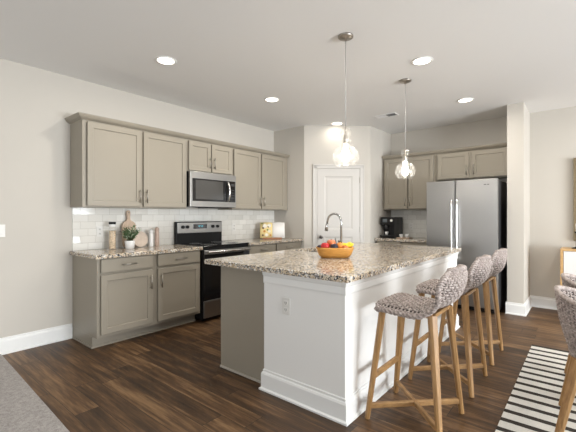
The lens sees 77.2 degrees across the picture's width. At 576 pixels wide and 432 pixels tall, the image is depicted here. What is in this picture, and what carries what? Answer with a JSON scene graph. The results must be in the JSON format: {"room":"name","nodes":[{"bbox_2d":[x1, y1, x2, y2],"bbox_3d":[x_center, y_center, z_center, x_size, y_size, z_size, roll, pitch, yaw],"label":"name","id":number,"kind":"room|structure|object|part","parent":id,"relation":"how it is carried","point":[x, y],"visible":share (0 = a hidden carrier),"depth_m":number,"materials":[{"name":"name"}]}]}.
{"room":"kitchen","nodes":[
{"label":"kitchen","id":0,"kind":"room"},
{"bbox_2d":[0,58,273,337],"bbox_3d":[-3.819,-0.085,2.059,0.150,2.743,14.300,0,0,40],"label":"wall","id":1,"kind":"structure","parent":0,"point":[36,211],"depth_m":3.62,"materials":[{"name":"grey paint"}]},
{"bbox_2d":[0,225,4,236],"bbox_3d":[-2.657,0.142,3.336,0.010,0.116,0.072,0,0,40],"label":"light switch","id":2,"kind":"object","parent":1,"relation":"attached to","point":[2,227],"visible":1,"depth_m":3.34,"materials":[{"name":"white plastic"}]},
{"bbox_2d":[0,323,72,354],"bbox_3d":[-5.288,1.211,0.146,0.028,0.152,9.478,0,0,40],"label":"baseboard","id":3,"kind":"structure","parent":1,"relation":"attached to","point":[10,344],"depth_m":3.54,"materials":[{"name":"white paint"}]},
{"bbox_2d":[70,120,186,208],"bbox_3d":[-1.757,-0.520,4.132,0.381,0.870,1.204,0,0,40],"label":"upper cabinet","id":4,"kind":"object","parent":1,"relation":"attached to","point":[111,166],"visible":1,"depth_m":3.90,"materials":[{"name":"beige paint"}]},
{"bbox_3d":[-1.825,-0.520,3.826,0.019,0.842,0.567,0,0,40],"label":"door","id":5,"kind":"part","parent":4,"relation":"part of","materials":[{"name":"beige paint"}]},
{"bbox_3d":[-1.448,-0.520,4.281,0.019,0.842,0.563,0,0,40],"label":"door","id":6,"kind":"part","parent":4,"relation":"part of","materials":[{"name":"beige paint"}]},
{"bbox_2d":[65,112,289,157],"bbox_3d":[-1.144,-0.984,4.886,0.364,0.055,3.251,0,0,40],"label":"crown molding","id":7,"kind":"structure","parent":4,"relation":"attached to","point":[77,116],"depth_m":4.21,"materials":[{"name":"beige paint"}]},
{"bbox_2d":[72,207,273,250],"bbox_3d":[-1.257,0.144,5.027,0.010,0.458,3.180,0,0,40],"label":"backsplash","id":8,"kind":"structure","parent":1,"relation":"attached to","point":[85,221],"depth_m":4.52,"materials":[{"name":"tile"}]},
{"bbox_2d":[96,226,102,236],"bbox_3d":[-2.088,0.177,4.008,0.009,0.116,0.072,0,0,40],"label":"outlet","id":9,"kind":"object","parent":8,"relation":"attached to","point":[99,229],"visible":1,"depth_m":4.00,"materials":[{"name":"white plastic"}]},
{"bbox_2d":[186,139,231,174],"bbox_3d":[-1.129,-0.757,4.890,0.381,0.398,0.760,0,0,40],"label":"upper cabinet","id":10,"kind":"object","parent":1,"relation":"attached to","point":[201,157],"visible":0.79,"depth_m":4.75,"materials":[{"name":"beige paint"}]},
{"bbox_3d":[-1.135,-0.756,4.658,0.019,0.369,0.343,0,0,40],"label":"door","id":11,"kind":"part","parent":10,"relation":"part of","materials":[{"name":"beige paint"}]},
{"bbox_2d":[187,171,235,208],"bbox_3d":[-1.097,-0.327,4.863,0.456,0.457,0.756,0,0,40],"label":"microwave","id":12,"kind":"object","parent":10,"relation":"attached to","point":[205,190],"visible":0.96,"depth_m":4.71,"materials":[{"name":"silver metal"}]},
{"bbox_3d":[-0.961,-0.326,4.758,0.003,0.285,0.708,0,0,40],"label":"glass","id":13,"kind":"part","parent":12,"relation":"part of","materials":[{"name":"black glass"}]},
{"bbox_3d":[-0.802,-0.323,4.910,0.061,0.282,0.025,0,0,40],"label":"handle","id":14,"kind":"part","parent":12,"relation":"part of","materials":[{"name":"silver metal"}]},
{"bbox_3d":[-0.905,-0.756,4.937,0.019,0.369,0.350,0,0,40],"label":"door","id":15,"kind":"part","parent":10,"relation":"part of","materials":[{"name":"beige paint"}]},
{"bbox_2d":[218,148,286,210],"bbox_3d":[-0.494,-0.520,5.657,0.381,0.870,1.227,0,0,40],"label":"upper cabinet","id":16,"kind":"object","parent":1,"relation":"attached to","point":[261,179],"visible":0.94,"depth_m":5.49,"materials":[{"name":"beige paint"}]},
{"bbox_3d":[-0.592,-0.520,5.314,0.019,0.842,0.540,0,0,40],"label":"door","id":17,"kind":"part","parent":16,"relation":"part of","materials":[{"name":"beige paint"}]},
{"bbox_3d":[-0.228,-0.520,5.754,0.019,0.842,0.548,0,0,40],"label":"door","id":18,"kind":"part","parent":16,"relation":"part of","materials":[{"name":"beige paint"}]},
{"bbox_2d":[2,304,568,431],"bbox_3d":[0.293,1.337,-1.347,10.830,0.100,14.300,0,0,40],"label":"floor","id":19,"kind":"structure","parent":0,"point":[172,379],"depth_m":2.73,"materials":[{"name":"brown wood"}]},
{"bbox_2d":[0,354,69,431],"bbox_3d":[-1.368,1.280,-3.494,10.650,0.014,8.873,0,0,40],"label":"carpet","id":20,"kind":"object","parent":19,"relation":"on","point":[22,409],"visible":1,"depth_m":2.38,"materials":[{"name":"grey carpet"}]},
{"bbox_2d":[72,250,199,348],"bbox_3d":[-1.643,0.850,4.050,0.661,0.875,1.202,0,0,40],"label":"base cabinet","id":21,"kind":"object","parent":19,"relation":"on","point":[118,299],"visible":0.96,"depth_m":3.73,"materials":[{"name":"beige paint"}]},
{"bbox_3d":[-1.613,0.485,3.643,0.019,0.128,0.530,0,0,40],"label":"drawer","id":22,"kind":"part","parent":21,"relation":"part of","materials":[{"name":"beige paint"}]},
{"bbox_3d":[-1.613,0.859,3.643,0.019,0.567,0.530,0,0,40],"label":"door","id":23,"kind":"part","parent":21,"relation":"part of","materials":[{"name":"beige paint"}]},
{"bbox_3d":[-1.692,1.277,4.090,0.473,0.020,1.202,0,0,40],"label":"shoe molding","id":24,"kind":"part","parent":21,"relation":"part of","materials":[{"name":"beige paint"}]},
{"bbox_2d":[70,244,202,258],"bbox_3d":[-1.650,0.392,4.047,0.634,0.038,1.224,0,0,40],"label":"countertop","id":25,"kind":"structure","parent":21,"relation":"on","point":[169,248],"depth_m":3.85,"materials":[{"name":"stone"}]},
{"bbox_2d":[109,222,115,248],"bbox_3d":[-1.941,0.222,3.990,0.074,0.302,0.074,0,0,40],"label":"canister","id":26,"kind":"object","parent":25,"relation":"on","point":[112,234],"visible":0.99,"depth_m":3.96,"materials":[{"name":"clear glass"}]},
{"bbox_2d":[122,210,135,246],"bbox_3d":[-1.855,0.154,4.214,0.061,0.428,0.166,0,0,40],"label":"cutting board","id":27,"kind":"object","parent":25,"relation":"on","point":[128,222],"visible":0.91,"depth_m":4.20,"materials":[{"name":"brown wood"}]},
{"bbox_2d":[118,225,140,248],"bbox_3d":[-1.770,0.235,4.059,0.262,0.275,0.224,0,0,40],"label":"potted plant","id":28,"kind":"object","parent":25,"relation":"on","point":[129,235],"visible":1,"depth_m":4.02,"materials":[{"name":"green plant"}]},
{"bbox_3d":[-1.774,0.327,4.051,0.112,0.092,0.112,0,0,40],"label":"pot","id":29,"kind":"part","parent":28,"relation":"part of","materials":[{"name":"white ceramic"}]},
{"bbox_2d":[133,231,147,246],"bbox_3d":[-1.742,0.279,4.254,0.045,0.184,0.184,0,0,40],"label":"round board","id":30,"kind":"object","parent":25,"relation":"on","point":[141,240],"visible":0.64,"depth_m":4.25,"materials":[{"name":"beige wood"}]},
{"bbox_2d":[149,229,152,246],"bbox_3d":[-1.657,0.269,4.365,0.056,0.208,0.056,0,0,40],"label":"pepper mill","id":31,"kind":"object","parent":25,"relation":"on","point":[150,230],"visible":0.99,"depth_m":4.34,"materials":[{"name":"white ceramic"}]},
{"bbox_2d":[154,227,158,245],"bbox_3d":[-1.607,0.255,4.425,0.056,0.235,0.056,0,0,40],"label":"pepper mill","id":32,"kind":"object","parent":25,"relation":"on","point":[156,228],"visible":0.98,"depth_m":4.40,"materials":[{"name":"brown wood"}]},
{"bbox_3d":[-1.232,0.485,4.103,0.019,0.128,0.541,0,0,40],"label":"drawer","id":33,"kind":"part","parent":21,"relation":"part of","materials":[{"name":"beige paint"}]},
{"bbox_3d":[-1.232,0.859,4.103,0.019,0.567,0.541,0,0,40],"label":"door","id":34,"kind":"part","parent":21,"relation":"part of","materials":[{"name":"beige paint"}]},
{"bbox_2d":[174,221,250,320],"bbox_3d":[-0.982,0.684,4.786,0.682,1.205,0.760,0,0,40],"label":"range","id":35,"kind":"object","parent":19,"relation":"on","point":[207,235],"visible":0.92,"depth_m":4.54,"materials":[{"name":"black metal"}]},
{"bbox_3d":[-1.198,0.164,4.970,0.010,0.142,0.738,0,0,40],"label":"control panel","id":36,"kind":"part","parent":35,"relation":"part of","materials":[{"name":"silver metal"}]},
{"bbox_3d":[-0.772,1.135,4.612,0.025,0.205,0.744,0,0,40],"label":"drawer","id":37,"kind":"part","parent":35,"relation":"part of","materials":[{"name":"silver metal"}]},
{"bbox_2d":[178,241,248,246],"bbox_3d":[-0.984,0.374,4.788,0.567,0.015,0.760,0,0,40],"label":"cooktop","id":38,"kind":"object","parent":35,"relation":"in","point":[191,243],"depth_m":4.72,"materials":[{"name":"black glass"}]},
{"bbox_3d":[-0.772,0.721,4.612,0.025,0.603,0.748,0,0,40],"label":"oven door","id":39,"kind":"part","parent":35,"relation":"part of","materials":[{"name":"black glass"}]},
{"bbox_3d":[-0.761,0.447,4.603,0.004,0.051,0.748,0,0,40],"label":"door trim","id":40,"kind":"part","parent":35,"relation":"part of","materials":[{"name":"silver metal"}]},
{"bbox_3d":[-0.740,0.442,4.586,0.052,0.027,0.696,0,0,40],"label":"handle","id":41,"kind":"part","parent":35,"relation":"part of","materials":[{"name":"silver metal"}]},
{"bbox_2d":[249,241,300,253],"bbox_3d":[-0.383,0.850,5.571,0.661,0.875,1.220,0,0,40],"label":"base cabinet","id":42,"kind":"object","parent":19,"relation":"on","point":[263,248],"visible":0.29,"depth_m":5.33,"materials":[{"name":"beige paint"}]},
{"bbox_3d":[-0.362,0.485,5.154,0.019,0.128,0.533,0,0,40],"label":"drawer","id":43,"kind":"part","parent":42,"relation":"part of","materials":[{"name":"beige paint"}]},
{"bbox_2d":[225,238,302,245],"bbox_3d":[-0.383,0.392,5.577,0.634,0.038,1.214,0,0,40],"label":"countertop","id":44,"kind":"structure","parent":42,"relation":"on","point":[256,241],"depth_m":5.39,"materials":[{"name":"stone"}]},
{"bbox_2d":[263,237,281,238],"bbox_3d":[-0.251,0.277,5.801,0.300,0.192,0.230,0,0,-2],"label":"book stand","id":45,"kind":"object","parent":44,"relation":"on","point":[263,237],"visible":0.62,"depth_m":5.69,"materials":[{"name":"brown wood"}]},
{"bbox_2d":[260,222,284,237],"bbox_3d":[-0.249,0.234,5.752,0.390,0.251,0.110,0,0,-2],"label":"open cookbook","id":46,"kind":"object","parent":45,"relation":"on","point":[267,229],"visible":1,"depth_m":5.75,"materials":[{"name":"white paper"}]},
{"bbox_3d":[-0.005,0.485,5.584,0.019,0.128,0.525,0,0,40],"label":"drawer","id":47,"kind":"part","parent":42,"relation":"part of","materials":[{"name":"beige paint"}]},
{"bbox_2d":[220,251,459,426],"bbox_3d":[0.661,0.850,3.608,1.332,0.875,2.557,0,0,40],"label":"kitchen island","id":48,"kind":"object","parent":19,"relation":"on","point":[316,358],"visible":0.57,"depth_m":2.54,"materials":[{"name":"white paint"}]},
{"bbox_3d":[-0.373,1.278,2.904,0.529,0.018,0.010,0,0,40],"label":"shoe molding","id":49,"kind":"part","parent":48,"relation":"part of","materials":[{"name":"beige wood"}]},
{"bbox_3d":[-0.352,0.850,2.905,0.556,0.875,0.018,0,0,40],"label":"panel","id":50,"kind":"part","parent":48,"relation":"part of","materials":[{"name":"beige paint"}]},
{"bbox_2d":[282,297,289,314],"bbox_3d":[-0.014,0.637,2.537,0.072,0.116,0.009,0,0,40],"label":"outlet","id":51,"kind":"object","parent":48,"relation":"attached to","point":[285,301],"visible":1,"depth_m":2.53,"materials":[{"name":"white plastic"}]},
{"bbox_2d":[204,242,460,282],"bbox_3d":[0.648,0.392,3.628,1.390,0.038,2.585,0,0,40],"label":"island countertop","id":52,"kind":"structure","parent":48,"relation":"on","point":[366,260],"depth_m":2.99,"materials":[{"name":"stone"}]},
{"bbox_2d":[325,213,341,243],"bbox_3d":[0.504,0.171,3.958,0.239,0.404,0.056,0,0,40],"label":"faucet","id":53,"kind":"object","parent":52,"relation":"on","point":[331,214],"visible":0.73,"depth_m":3.93,"materials":[{"name":"silver metal"}]},
{"bbox_2d":[316,246,353,257],"bbox_3d":[0.416,0.326,3.207,0.332,0.094,0.224,0,0,0],"label":"fruit bowl","id":54,"kind":"object","parent":52,"relation":"on","point":[329,252],"visible":0.88,"depth_m":3.12,"materials":[{"name":"brown wood"}]},
{"bbox_2d":[321,243,328,247],"bbox_3d":[0.326,0.268,3.172,0.076,0.071,0.076,0,0,40],"label":"apple","id":55,"kind":"object","parent":54,"relation":"in","point":[323,245],"visible":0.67,"depth_m":3.14,"materials":[{"name":"red food"}]},
{"bbox_2d":[327,240,335,246],"bbox_3d":[0.386,0.248,3.227,0.084,0.079,0.084,0,0,40],"label":"peach","id":56,"kind":"object","parent":54,"relation":"in","point":[329,242],"visible":0.57,"depth_m":3.19,"materials":[{"name":"orange food"}]},
{"bbox_2d":[330,243,337,247],"bbox_3d":[0.404,0.274,3.155,0.068,0.064,0.068,0,0,40],"label":"plum","id":57,"kind":"object","parent":54,"relation":"in","point":[334,245],"visible":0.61,"depth_m":3.13,"materials":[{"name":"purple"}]},
{"bbox_2d":[340,241,353,247],"bbox_3d":[0.519,0.255,3.177,0.118,0.061,0.034,0,0,6],"label":"banana","id":58,"kind":"object","parent":54,"relation":"in","point":[350,244],"visible":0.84,"depth_m":3.17,"materials":[{"name":"yellow food"}]},
{"bbox_3d":[0.886,1.211,3.421,0.747,0.152,2.557,0,0,40],"label":"baseboard","id":59,"kind":"part","parent":48,"relation":"part of","materials":[{"name":"white paint"}]},
{"bbox_3d":[0.887,0.455,3.407,0.710,0.085,2.520,0,0,40],"label":"apron molding","id":60,"kind":"part","parent":48,"relation":"part of","materials":[{"name":"white paint"}]},
{"bbox_2d":[376,241,426,245],"bbox_3d":[1.971,0.850,5.918,0.876,0.875,0.666,0,0,40],"label":"base cabinet","id":61,"kind":"object","parent":19,"relation":"on","point":[381,242],"visible":0.13,"depth_m":5.68,"materials":[{"name":"beige paint"}]},
{"bbox_3d":[1.628,0.485,5.831,0.390,0.128,0.019,0,0,40],"label":"drawer","id":62,"kind":"part","parent":61,"relation":"part of","materials":[{"name":"beige paint"}]},
{"bbox_2d":[375,237,426,242],"bbox_3d":[1.977,0.392,5.919,0.885,0.038,0.639,0,0,40],"label":"countertop","id":63,"kind":"structure","parent":61,"relation":"on","point":[414,239],"depth_m":5.70,"materials":[{"name":"stone"}]},
{"bbox_2d":[380,217,402,237],"bbox_3d":[1.756,0.200,6.127,0.248,0.345,0.382,0,0,40],"label":"coffee machine","id":64,"kind":"object","parent":63,"relation":"on","point":[393,226],"visible":0.96,"depth_m":6.02,"materials":[{"name":"black plastic"}]},
{"bbox_3d":[1.952,0.485,5.563,0.390,0.128,0.019,0,0,40],"label":"drawer","id":65,"kind":"part","parent":61,"relation":"part of","materials":[{"name":"beige paint"}]},
{"bbox_2d":[365,264,467,431],"bbox_3d":[0.839,0.789,2.295,0.543,0.990,0.486,0,0,40],"label":"bar stool","id":66,"kind":"object","parent":19,"relation":"on","point":[449,288],"visible":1,"depth_m":2.26,"materials":[{"name":"grey fabric"}]},
{"bbox_3d":[0.554,0.931,2.291,0.134,0.706,0.056,0,0,7],"label":"leg","id":67,"kind":"part","parent":66,"relation":"part of","materials":[{"name":"brown wood"}]},
{"bbox_3d":[0.790,0.931,2.576,0.056,0.706,0.134,0,0,-18],"label":"leg","id":68,"kind":"part","parent":66,"relation":"part of","materials":[{"name":"brown wood"}]},
{"bbox_3d":[0.844,0.931,2.051,0.058,0.706,0.124,0,0,-13],"label":"leg","id":69,"kind":"part","parent":66,"relation":"part of","materials":[{"name":"brown wood"}]},
{"bbox_3d":[0.822,0.588,2.309,0.325,0.028,0.340,0,0,40],"label":"seat frame","id":70,"kind":"part","parent":66,"relation":"part of","materials":[{"name":"brown wood"}]},
{"bbox_3d":[1.080,0.931,2.336,0.124,0.706,0.058,0,0,2],"label":"leg","id":71,"kind":"part","parent":66,"relation":"part of","materials":[{"name":"brown wood"}]},
{"bbox_2d":[408,255,491,397],"bbox_3d":[1.293,0.789,2.844,0.543,0.990,0.486,0,0,40],"label":"bar stool","id":72,"kind":"object","parent":19,"relation":"on","point":[478,272],"visible":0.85,"depth_m":2.77,"materials":[{"name":"brown wood"}]},
{"bbox_3d":[1.008,0.931,2.839,0.134,0.706,0.056,0,0,7],"label":"leg","id":73,"kind":"part","parent":72,"relation":"part of","materials":[{"name":"brown wood"}]},
{"bbox_3d":[1.244,0.931,3.124,0.056,0.706,0.134,0,0,-18],"label":"leg","id":74,"kind":"part","parent":72,"relation":"part of","materials":[{"name":"brown wood"}]},
{"bbox_3d":[1.298,0.931,2.599,0.058,0.706,0.124,0,0,-13],"label":"leg","id":75,"kind":"part","parent":72,"relation":"part of","materials":[{"name":"brown wood"}]},
{"bbox_3d":[1.276,0.588,2.858,0.325,0.028,0.340,0,0,40],"label":"seat frame","id":76,"kind":"part","parent":72,"relation":"part of","materials":[{"name":"brown wood"}]},
{"bbox_3d":[1.534,0.931,2.884,0.124,0.706,0.058,0,0,2],"label":"leg","id":77,"kind":"part","parent":72,"relation":"part of","materials":[{"name":"brown wood"}]},
{"bbox_2d":[427,178,506,312],"bbox_3d":[2.581,0.401,5.214,0.904,1.772,0.866,0,0,40],"label":"refrigerator","id":78,"kind":"object","parent":19,"relation":"on","point":[470,215],"visible":0.64,"depth_m":4.87,"materials":[{"name":"grey metal"}]},
{"bbox_3d":[2.175,0.368,5.131,0.385,1.707,0.079,0,0,40],"label":"door","id":79,"kind":"part","parent":78,"relation":"part of","materials":[{"name":"silver metal"}]},
{"bbox_3d":[2.253,0.227,4.970,0.025,0.881,0.072,0,0,40],"label":"handle","id":80,"kind":"part","parent":78,"relation":"part of","materials":[{"name":"silver metal"}]},
{"bbox_3d":[2.305,0.227,4.927,0.025,0.881,0.072,0,0,40],"label":"handle","id":81,"kind":"part","parent":78,"relation":"part of","materials":[{"name":"silver metal"}]},
{"bbox_3d":[2.526,0.368,4.840,0.511,1.707,0.079,0,0,40],"label":"door","id":82,"kind":"part","parent":78,"relation":"part of","materials":[{"name":"silver metal"}]},
{"bbox_2d":[438,248,507,364],"bbox_3d":[1.746,0.789,3.390,0.543,0.990,0.486,0,0,40],"label":"bar stool","id":83,"kind":"object","parent":19,"relation":"on","point":[499,258],"visible":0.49,"depth_m":3.25,"materials":[{"name":"brown wood"}]},
{"bbox_3d":[1.461,0.931,3.386,0.134,0.706,0.056,0,0,7],"label":"leg","id":84,"kind":"part","parent":83,"relation":"part of","materials":[{"name":"brown wood"}]},
{"bbox_3d":[1.697,0.931,3.671,0.056,0.706,0.134,0,0,-18],"label":"leg","id":85,"kind":"part","parent":83,"relation":"part of","materials":[{"name":"brown wood"}]},
{"bbox_3d":[1.751,0.931,3.146,0.058,0.706,0.124,0,0,-13],"label":"leg","id":86,"kind":"part","parent":83,"relation":"part of","materials":[{"name":"brown wood"}]},
{"bbox_3d":[1.987,0.931,3.431,0.124,0.706,0.058,0,0,2],"label":"leg","id":87,"kind":"part","parent":83,"relation":"part of","materials":[{"name":"brown wood"}]},
{"bbox_2d":[495,345,575,431],"bbox_3d":[2.456,1.283,1.570,2.620,0.008,3.052,0,0,40],"label":"area rug","id":88,"kind":"object","parent":19,"relation":"on","point":[532,405],"visible":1,"depth_m":2.54,"materials":[{"name":"white fabric"}]},
{"bbox_2d":[554,285,575,431],"bbox_3d":[1.883,0.855,2.063,0.589,0.839,0.591,0,0,40],"label":"dining chair","id":89,"kind":"object","parent":88,"relation":"on","point":[565,296],"visible":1,"depth_m":2.06,"materials":[{"name":"grey fabric"}]},
{"bbox_3d":[1.840,1.043,2.353,0.066,0.465,0.157,0,0,-18],"label":"leg","id":90,"kind":"part","parent":89,"relation":"part of","materials":[{"name":"brown wood"}]},
{"bbox_3d":[1.590,1.043,2.052,0.157,0.465,0.066,0,0,8],"label":"leg","id":91,"kind":"part","parent":89,"relation":"part of","materials":[{"name":"brown wood"}]},
{"bbox_2d":[561,273,575,382],"bbox_3d":[2.295,0.855,2.553,0.589,0.839,0.591,0,0,40],"label":"dining chair","id":92,"kind":"object","parent":88,"relation":"on","point":[569,280],"visible":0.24,"depth_m":2.67,"materials":[{"name":"grey fabric"}]},
{"bbox_3d":[2.252,1.043,2.843,0.066,0.465,0.157,0,0,-18],"label":"leg","id":93,"kind":"part","parent":92,"relation":"part of","materials":[{"name":"brown wood"}]},
{"bbox_2d":[560,247,575,284],"bbox_3d":[4.185,0.856,4.240,1.562,0.862,0.370,0,0,40],"label":"sideboard","id":94,"kind":"object","parent":19,"relation":"on","point":[567,254],"visible":0.4,"depth_m":4.55,"materials":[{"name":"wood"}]},
{"bbox_3d":[3.694,0.806,4.428,0.497,0.706,0.020,0,0,40],"label":"door","id":95,"kind":"part","parent":94,"relation":"part of","materials":[{"name":"white"}]},
{"bbox_2d":[0,0,575,133],"bbox_3d":[0.303,-1.506,-1.452,10.980,0.100,14.450,0,0,40],"label":"ceiling","id":96,"kind":"structure","parent":0,"point":[231,56],"depth_m":3.23,"materials":[{"name":"white paint"}]},
{"bbox_2d":[155,56,176,64],"bbox_3d":[-1.146,-1.452,3.390,0.196,0.008,0.196,0,0,40],"label":"recessed light","id":97,"kind":"object","parent":96,"relation":"in","point":[165,60],"visible":1,"depth_m":3.38,"materials":[{"name":"white paint"}]},
{"bbox_2d":[264,97,279,101],"bbox_3d":[-0.202,-1.452,4.530,0.196,0.008,0.196,0,0,40],"label":"recessed light","id":98,"kind":"object","parent":96,"relation":"in","point":[268,99],"visible":1,"depth_m":4.52,"materials":[{"name":"white paint"}]},
{"bbox_2d":[331,122,342,124],"bbox_3d":[0.774,-1.452,5.708,0.196,0.008,0.196,0,0,40],"label":"recessed light","id":99,"kind":"object","parent":96,"relation":"in","point":[332,123],"visible":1,"depth_m":5.70,"materials":[{"name":"white paint"}]},
{"bbox_2d":[338,32,352,161],"bbox_3d":[0.468,-0.927,2.930,0.214,1.058,0.214,0,0,40],"label":"pendant light","id":100,"kind":"object","parent":96,"relation":"hanging from","point":[346,36],"visible":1,"depth_m":2.92,"materials":[{"name":"white glass"}]},
{"bbox_2d":[343,126,347,143],"bbox_3d":[0.468,-0.651,2.930,0.040,0.140,0.040,0,0,40],"label":"socket","id":101,"kind":"object","parent":100,"relation":"attached to","point":[345,137],"depth_m":2.92,"materials":[{"name":"silver metal"}]},
{"bbox_3d":[0.468,-1.011,2.930,0.006,0.830,0.006,0,0,40],"label":"cord","id":102,"kind":"part","parent":100,"relation":"part of","materials":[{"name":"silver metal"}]},
{"bbox_3d":[0.468,-0.507,2.930,0.072,0.146,0.072,0,0,40],"label":"bulb","id":103,"kind":"part","parent":100,"relation":"part of","materials":[{"name":"white glass"}]},
{"bbox_2d":[374,112,398,118],"bbox_3d":[1.431,-1.450,5.255,0.320,0.011,0.150,0,0,40],"label":"ceiling vent","id":104,"kind":"object","parent":96,"relation":"in","point":[394,113],"visible":1,"depth_m":5.25,"materials":[{"name":"white metal"}]},
{"bbox_2d":[399,78,410,174],"bbox_3d":[1.262,-0.927,3.889,0.214,1.058,0.214,0,0,40],"label":"pendant light","id":105,"kind":"object","parent":96,"relation":"hanging from","point":[405,170],"visible":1,"depth_m":3.87,"materials":[{"name":"white glass"}]},
{"bbox_2d":[403,148,406,161],"bbox_3d":[1.262,-0.651,3.889,0.040,0.140,0.040,0,0,40],"label":"socket","id":106,"kind":"object","parent":105,"relation":"attached to","point":[404,156],"depth_m":3.87,"materials":[{"name":"silver metal"}]},
{"bbox_3d":[1.262,-0.507,3.889,0.072,0.146,0.072,0,0,40],"label":"bulb","id":107,"kind":"part","parent":105,"relation":"part of","materials":[{"name":"white glass"}]},
{"bbox_2d":[411,56,432,64],"bbox_3d":[1.261,-1.452,3.396,0.196,0.008,0.196,0,0,40],"label":"recessed light","id":108,"kind":"object","parent":96,"relation":"in","point":[423,60],"visible":1,"depth_m":3.38,"materials":[{"name":"white paint"}]},
{"bbox_2d":[457,97,473,102],"bbox_3d":[2.236,-1.452,4.550,0.196,0.008,0.196,0,0,40],"label":"recessed light","id":109,"kind":"object","parent":96,"relation":"in","point":[462,100],"visible":1,"depth_m":4.55,"materials":[{"name":"white paint"}]},
{"bbox_2d":[274,125,390,247],"bbox_3d":[0.846,-0.085,6.415,1.480,2.743,1.640,0,0,40],"label":"wall","id":110,"kind":"structure","parent":0,"point":[306,145],"depth_m":5.88,"materials":[{"name":"grey paint"}]},
{"bbox_2d":[317,169,359,245],"bbox_3d":[0.824,0.262,5.816,0.701,2.034,0.088,0,0,-3],"label":"door","id":111,"kind":"structure","parent":110,"relation":"in","point":[338,190],"depth_m":5.85,"materials":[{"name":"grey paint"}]},
{"bbox_2d":[313,164,363,246],"bbox_3d":[0.819,0.230,5.848,0.839,2.115,0.026,0,0,-3],"label":"trim","id":112,"kind":"structure","parent":110,"relation":"attached to","point":[315,166],"depth_m":5.84,"materials":[{"name":"grey paint"}]},
{"bbox_2d":[391,106,575,297],"bbox_3d":[5.434,-0.085,3.583,9.200,2.743,0.150,0,0,40],"label":"wall","id":113,"kind":"structure","parent":0,"point":[552,132],"depth_m":5.03,"materials":[{"name":"grey paint"}]},
{"bbox_2d":[391,210,426,237],"bbox_3d":[2.190,0.135,6.165,0.890,0.476,0.010,0,0,40],"label":"backsplash","id":114,"kind":"structure","parent":113,"relation":"attached to","point":[418,218],"depth_m":6.18,"materials":[{"name":"tile"}]},
{"bbox_2d":[383,154,435,209],"bbox_3d":[2.058,-0.527,6.022,0.876,0.858,0.397,0,0,40],"label":"upper cabinet","id":115,"kind":"object","parent":113,"relation":"attached to","point":[400,191],"visible":0.85,"depth_m":5.91,"materials":[{"name":"beige paint"}]},
{"bbox_3d":[1.803,-0.526,6.037,0.387,0.829,0.019,0,0,40],"label":"door","id":116,"kind":"part","parent":115,"relation":"part of","materials":[{"name":"beige paint"}]},
{"bbox_3d":[2.123,-0.526,5.772,0.393,0.829,0.019,0,0,40],"label":"door","id":117,"kind":"part","parent":115,"relation":"part of","materials":[{"name":"beige paint"}]},
{"bbox_2d":[436,147,506,180],"bbox_3d":[2.783,-0.749,5.422,1.002,0.412,0.397,0,0,40],"label":"upper cabinet","id":118,"kind":"object","parent":113,"relation":"attached to","point":[485,163],"visible":0.77,"depth_m":5.30,"materials":[{"name":"beige paint"}]},
{"bbox_2d":[382,142,506,159],"bbox_3d":[2.344,-0.984,5.581,1.887,0.055,0.050,0,0,40],"label":"crown molding","id":119,"kind":"structure","parent":118,"relation":"attached to","point":[497,145],"depth_m":5.48,"materials":[{"name":"beige paint"}]},
{"bbox_3d":[2.494,-0.749,5.464,0.444,0.384,0.019,0,0,40],"label":"door","id":120,"kind":"part","parent":118,"relation":"part of","materials":[{"name":"beige paint"}]},
{"bbox_3d":[2.875,-0.749,5.149,0.464,0.384,0.019,0,0,40],"label":"door","id":121,"kind":"part","parent":118,"relation":"part of","materials":[{"name":"beige paint"}]},
{"bbox_2d":[505,295,556,316],"bbox_3d":[5.892,1.211,2.666,7.325,0.152,0.678,0,0,40],"label":"baseboard","id":122,"kind":"structure","parent":113,"relation":"attached to","point":[512,308],"depth_m":4.93,"materials":[{"name":"white paint"}]},
{"bbox_2d":[573,158,575,240],"bbox_3d":[4.248,-0.213,4.431,1.168,1.100,0.054,0,0,40],"label":"picture","id":123,"kind":"object","parent":113,"relation":"attached to","point":[574,159],"visible":1,"depth_m":4.78,"materials":[{"name":"brown wood"}]},
{"bbox_2d":[507,102,529,303],"bbox_3d":[3.163,-0.085,4.944,0.185,2.743,0.650,0,0,40],"label":"wall","id":124,"kind":"structure","parent":0,"point":[518,115],"depth_m":4.71,"materials":[{"name":"grey paint"}]}
]}

